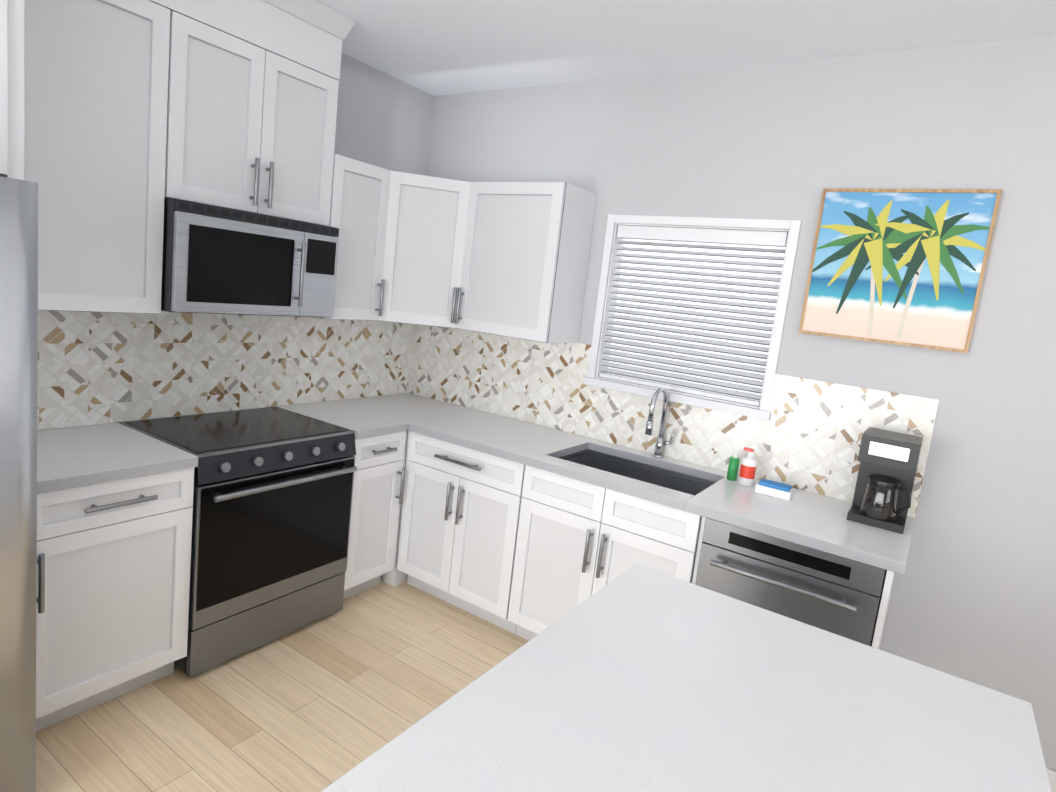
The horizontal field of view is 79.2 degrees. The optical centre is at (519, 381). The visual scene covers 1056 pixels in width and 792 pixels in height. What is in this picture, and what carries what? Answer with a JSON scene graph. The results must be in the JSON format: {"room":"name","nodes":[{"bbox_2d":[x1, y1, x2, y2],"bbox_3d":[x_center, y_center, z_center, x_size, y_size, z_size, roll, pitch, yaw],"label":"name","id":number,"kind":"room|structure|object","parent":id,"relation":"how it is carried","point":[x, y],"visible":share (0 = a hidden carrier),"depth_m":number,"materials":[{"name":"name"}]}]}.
{"room":"kitchen","nodes":[
{"label":"kitchen","id":0,"kind":"room"},
{"bbox_2d":[118,53,433,422],"bbox_3d":[-2.409,-0.224,1.617,0.150,2.750,6.310,12,10,33],"label":"wall","id":1,"kind":"structure","parent":0,"point":[383,120],"depth_m":3.57,"materials":[{"name":"paint"}]},
{"bbox_2d":[0,0,71,191],"bbox_3d":[-1.707,-1.070,1.695,0.640,0.949,0.615,12,10,33],"label":"upper cabinet","id":2,"kind":"object","parent":1,"relation":"attached to","point":[47,23],"depth_m":2.03,"materials":[{"name":"grey wood"}]},
{"bbox_2d":[38,0,195,313],"bbox_3d":[-1.559,-0.930,2.239,0.330,1.344,0.593,12,10,33],"label":"upper cabinet","id":3,"kind":"object","parent":1,"relation":"attached to","point":[136,112],"depth_m":2.24,"materials":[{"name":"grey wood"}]},
{"bbox_2d":[37,310,412,429],"bbox_3d":[-1.331,-0.102,3.141,0.009,0.489,2.250,12,10,33],"label":"tile backsplash","id":4,"kind":"structure","parent":1,"relation":"attached to","point":[93,368],"depth_m":2.94,"materials":[{"name":"tile"}]},
{"bbox_2d":[188,0,353,318],"bbox_3d":[-1.216,-0.964,2.749,0.330,1.344,0.885,12,10,33],"label":"upper cabinet","id":5,"kind":"object","parent":1,"relation":"attached to","point":[266,73],"depth_m":2.64,"materials":[{"name":"grey wood"}]},
{"bbox_2d":[161,198,338,317],"bbox_3d":[-1.215,-0.515,2.778,0.454,0.420,0.756,12,10,33],"label":"microwave","id":6,"kind":"object","parent":5,"relation":"attached to","point":[219,260],"visible":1,"depth_m":2.60,"materials":[{"name":"metal"}]},
{"bbox_2d":[324,154,387,320],"bbox_3d":[-0.905,-0.714,3.265,0.368,0.775,0.413,12,10,33],"label":"upper cabinet","id":7,"kind":"object","parent":1,"relation":"attached to","point":[359,189],"depth_m":3.17,"materials":[{"name":"grey wood"}]},
{"bbox_2d":[376,170,475,328],"bbox_3d":[-0.536,-0.712,3.544,0.673,0.775,0.673,12,10,33],"label":"upper cabinet","id":8,"kind":"object","parent":1,"relation":"attached to","point":[424,258],"depth_m":3.36,"materials":[{"name":"grey wood"}]},
{"bbox_2d":[36,580,528,791],"bbox_3d":[0.702,1.852,-0.337,8.095,0.100,6.310,12,10,33],"label":"floor","id":9,"kind":"structure","parent":0,"point":[326,701],"depth_m":2.40,"materials":[{"name":"brown wood"}]},
{"bbox_2d":[2,0,24,179],"bbox_3d":[-1.987,-0.047,1.604,0.615,2.499,1.029,12,10,33],"label":"surround panel","id":10,"kind":"object","parent":9,"relation":"on","point":[15,22],"depth_m":1.74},
{"bbox_2d":[0,176,37,791],"bbox_3d":[-1.913,0.330,1.581,0.870,1.780,0.920,12,10,33],"label":"fridge","id":11,"kind":"object","parent":9,"relation":"on","point":[18,355],"visible":1,"depth_m":1.68,"materials":[{"name":"metal"}]},
{"bbox_2d":[36,467,193,731],"bbox_3d":[-1.644,0.708,2.368,0.603,0.876,0.530,12,10,33],"label":"base cabinet","id":12,"kind":"object","parent":9,"relation":"on","point":[114,557],"depth_m":2.19,"materials":[{"name":"white wood"}]},
{"bbox_2d":[37,422,197,493],"bbox_3d":[-1.586,0.258,2.299,0.623,0.039,0.530,12,10,33],"label":"countertop","id":13,"kind":"structure","parent":12,"relation":"on","point":[75,457],"depth_m":2.26,"materials":[{"name":"grey stone"}]},
{"bbox_2d":[119,406,356,676],"bbox_3d":[-1.245,0.658,2.877,0.674,0.918,0.760,12,10,33],"label":"range","id":14,"kind":"object","parent":9,"relation":"on","point":[272,499],"visible":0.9,"depth_m":2.67,"materials":[{"name":"metal"}]},
{"bbox_2d":[343,431,407,598],"bbox_3d":[-0.938,0.646,3.359,0.669,0.876,0.378,12,10,33],"label":"base cabinet","id":15,"kind":"object","parent":9,"relation":"on","point":[378,483],"depth_m":3.21,"materials":[{"name":"white wood"}]},
{"bbox_2d":[277,400,408,438],"bbox_3d":[-0.919,0.193,3.284,0.630,0.039,0.326,12,10,33],"label":"countertop","id":16,"kind":"structure","parent":15,"relation":"on","point":[366,423],"depth_m":3.26,"materials":[{"name":"grey stone"}]},
{"bbox_2d":[396,431,599,640],"bbox_3d":[-0.154,0.732,3.371,0.809,0.876,0.689,12,10,33],"label":"base cabinet","id":17,"kind":"object","parent":9,"relation":"on","point":[524,551],"depth_m":3.04,"materials":[{"name":"white wood"}]},
{"bbox_2d":[337,393,914,574],"bbox_3d":[0.262,0.352,3.098,2.830,0.039,0.640,12,10,33],"label":"countertop","id":18,"kind":"structure","parent":17,"relation":"on","point":[808,519],"depth_m":2.70,"materials":[{"name":"grey stone"}]},
{"bbox_2d":[560,450,714,495],"bbox_3d":[0.513,0.532,2.950,0.718,0.214,0.433,12,10,33],"label":"sink basin","id":19,"kind":"object","parent":18,"relation":"in","point":[691,485],"visible":0.04,"depth_m":3.14,"materials":[{"name":"metal"}]},
{"bbox_2d":[645,387,674,457],"bbox_3d":[0.675,0.204,3.046,0.096,0.356,0.214,12,10,33],"label":"faucet","id":20,"kind":"object","parent":18,"relation":"on","point":[660,442],"visible":1,"depth_m":3.10,"materials":[{"name":"silver metal"}]},
{"bbox_2d":[727,452,739,480],"bbox_3d":[0.960,0.380,2.861,0.043,0.125,0.044,12,10,33],"label":"dish soap","id":21,"kind":"object","parent":18,"relation":"on","point":[733,466],"visible":1,"depth_m":2.85,"materials":[{"name":"green plastic"}]},
{"bbox_2d":[738,447,757,486],"bbox_3d":[1.003,0.375,2.796,0.066,0.162,0.066,12,10,33],"label":"soap bottle","id":22,"kind":"object","parent":18,"relation":"on","point":[747,470],"visible":1,"depth_m":2.78,"materials":[{"name":"white plastic"}]},
{"bbox_2d":[755,479,793,500],"bbox_3d":[1.076,0.455,2.692,0.140,0.050,0.080,12,10,33],"label":"sponge caddy","id":23,"kind":"object","parent":18,"relation":"on","point":[779,490],"visible":1,"depth_m":2.66,"materials":[{"name":"white"}]},
{"bbox_2d":[847,427,922,533],"bbox_3d":[1.419,0.377,2.472,0.196,0.340,0.232,12,10,33],"label":"coffee maker","id":24,"kind":"object","parent":18,"relation":"on","point":[888,460],"visible":1,"depth_m":2.40,"materials":[{"name":"black plastic"}]},
{"bbox_2d":[695,517,886,646],"bbox_3d":[1.058,0.986,2.551,0.612,0.872,0.632,12,10,33],"label":"dishwasher","id":25,"kind":"object","parent":9,"relation":"on","point":[834,594],"visible":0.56,"depth_m":2.27,"materials":[{"name":"metal"}]},
{"bbox_3d":[-0.328,1.134,0.410,0.700,0.875,3.116,12,10,33],"label":"kitchen island","id":26,"kind":"object","parent":9,"relation":"on","visible":0},
{"bbox_2d":[320,564,1050,791],"bbox_3d":[-0.181,0.705,0.274,0.900,0.039,3.165,12,10,33],"label":"island countertop","id":27,"kind":"structure","parent":26,"relation":"on","point":[637,678],"depth_m":1.18,"materials":[{"name":"grey stone"}]},
{"bbox_2d":[318,0,1055,95],"bbox_3d":[1.017,-0.952,-0.737,8.095,0.100,6.310,12,10,33],"label":"ceiling","id":28,"kind":"structure","parent":0,"point":[439,47],"depth_m":2.65,"materials":[{"name":"paint"}]},
{"bbox_2d":[427,36,1055,770],"bbox_3d":[2.577,0.279,2.014,7.795,2.750,0.150,12,10,33],"label":"wall","id":29,"kind":"structure","parent":0,"point":[973,596],"depth_m":2.56,"materials":[{"name":"paint"}]},
{"bbox_2d":[460,182,596,342],"bbox_3d":[-0.003,-0.629,3.375,0.626,0.775,0.368,12,10,33],"label":"upper cabinet","id":30,"kind":"object","parent":29,"relation":"attached to","point":[529,243],"depth_m":3.23,"materials":[{"name":"grey wood"}]},
{"bbox_2d":[409,324,938,517],"bbox_3d":[0.467,0.074,3.322,2.830,0.489,0.008,12,10,33],"label":"tile backsplash","id":31,"kind":"structure","parent":29,"relation":"attached to","point":[810,441],"depth_m":3.13,"materials":[{"name":"tile"}]},
{"bbox_2d":[583,214,800,420],"bbox_3d":[0.821,-0.343,3.124,0.950,0.885,0.160,12,10,33],"label":"window","id":32,"kind":"structure","parent":29,"relation":"in","point":[762,411],"depth_m":3.12,"materials":[{"name":"white"}]},
{"bbox_2d":[600,225,787,405],"bbox_3d":[0.817,-0.343,3.119,0.822,0.785,0.063,12,10,33],"label":"window blinds","id":33,"kind":"object","parent":32,"relation":"attached to","point":[743,237],"visible":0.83,"depth_m":3.09,"materials":[{"name":"white plastic"}]},
{"bbox_2d":[799,189,1001,352],"bbox_3d":[1.507,-0.460,2.574,0.619,0.610,0.028,12,10,33],"label":"framed art","id":34,"kind":"object","parent":29,"relation":"attached to","point":[906,267],"visible":1,"depth_m":2.55,"materials":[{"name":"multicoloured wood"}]},
{"bbox_2d":[1046,768,1055,791],"bbox_3d":[3.574,1.833,1.346,4.898,0.100,0.012,12,10,33],"label":"baseboard","id":35,"kind":"structure","parent":29,"relation":"attached to","point":[1051,776],"depth_m":2.38,"materials":[{"name":"white"}]}
]}

